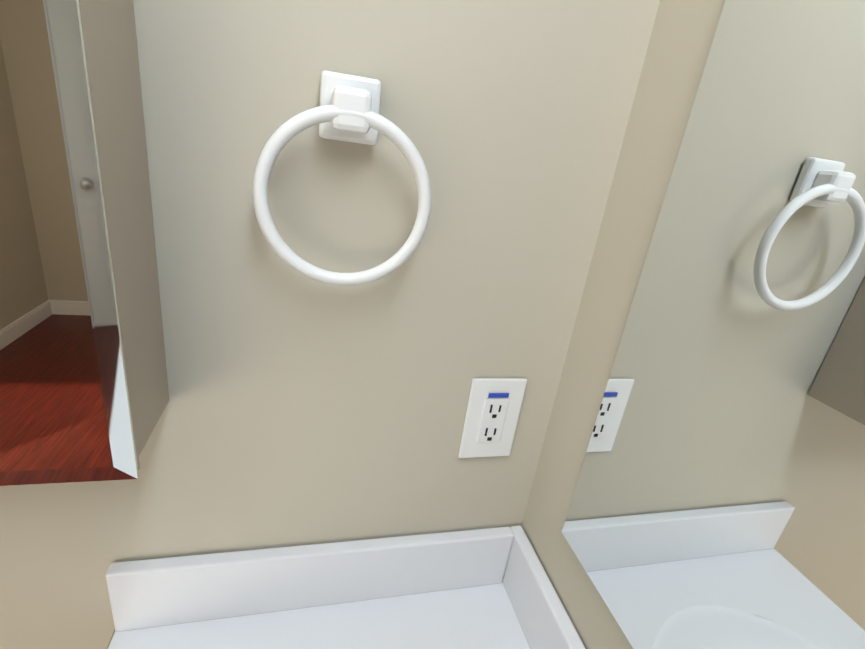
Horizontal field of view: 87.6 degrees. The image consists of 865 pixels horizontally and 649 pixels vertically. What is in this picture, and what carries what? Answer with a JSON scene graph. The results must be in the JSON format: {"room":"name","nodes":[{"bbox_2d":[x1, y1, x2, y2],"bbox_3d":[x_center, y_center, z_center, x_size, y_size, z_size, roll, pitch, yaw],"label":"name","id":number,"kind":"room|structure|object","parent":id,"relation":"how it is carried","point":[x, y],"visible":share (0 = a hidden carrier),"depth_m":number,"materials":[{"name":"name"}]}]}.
{"room":"bathroom","nodes":[
{"label":"bathroom","id":0,"kind":"room"},
{"bbox_2d":[0,0,659,648],"bbox_3d":[-1.247,-0.189,0.196,3.210,2.740,0.120,2,22,-15],"label":"wall","id":1,"kind":"structure","parent":0,"point":[302,410],"depth_m":0.50,"materials":[{"name":"paint"}]},
{"bbox_2d":[0,0,168,485],"bbox_3d":[-0.516,-0.184,0.255,0.593,0.627,0.113,2,22,-15],"label":"medicine cabinet mirror","id":2,"kind":"object","parent":1,"relation":"attached to","point":[84,394],"visible":1,"depth_m":0.33,"materials":[{"name":"silver mirror"}]},
{"bbox_2d":[252,70,430,285],"bbox_3d":[-0.082,-0.132,0.430,0.164,0.190,0.040,2,22,-15],"label":"towel ring","id":3,"kind":"object","parent":1,"relation":"attached to","point":[347,109],"visible":0.98,"depth_m":0.41,"materials":[{"name":"white plastic"}]},
{"bbox_2d":[458,378,526,457],"bbox_3d":[0.080,0.127,0.601,0.076,0.122,0.008,2,22,-15],"label":"electrical outlet","id":4,"kind":"object","parent":1,"relation":"attached to","point":[492,415],"visible":1,"depth_m":0.60,"materials":[{"name":"white plastic"}]},
{"bbox_2d":[521,0,724,648],"bbox_3d":[0.649,0.532,-0.967,0.120,2.740,3.390,2,22,-15],"label":"wall","id":5,"kind":"structure","parent":0,"point":[679,44],"depth_m":0.51,"materials":[{"name":"paint"}]},
{"bbox_2d":[562,0,864,648],"bbox_3d":[0.384,0.108,-0.192,0.008,0.928,1.363,2,22,-15],"label":"wall mirror","id":6,"kind":"object","parent":5,"relation":"attached to","point":[718,500],"visible":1,"depth_m":0.34,"materials":[{"name":"silver glass"}]},
{"bbox_3d":[-0.326,1.794,-0.616,4.690,0.100,3.510,2,22,-15],"label":"floor","id":7,"kind":"structure","parent":0,"visible":0},
{"bbox_2d":[114,565,549,648],"bbox_3d":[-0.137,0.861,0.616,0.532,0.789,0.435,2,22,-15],"label":"countertop","id":8,"kind":"structure","parent":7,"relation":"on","point":[489,588],"depth_m":0.62,"materials":[{"name":"white stone"}]}
]}

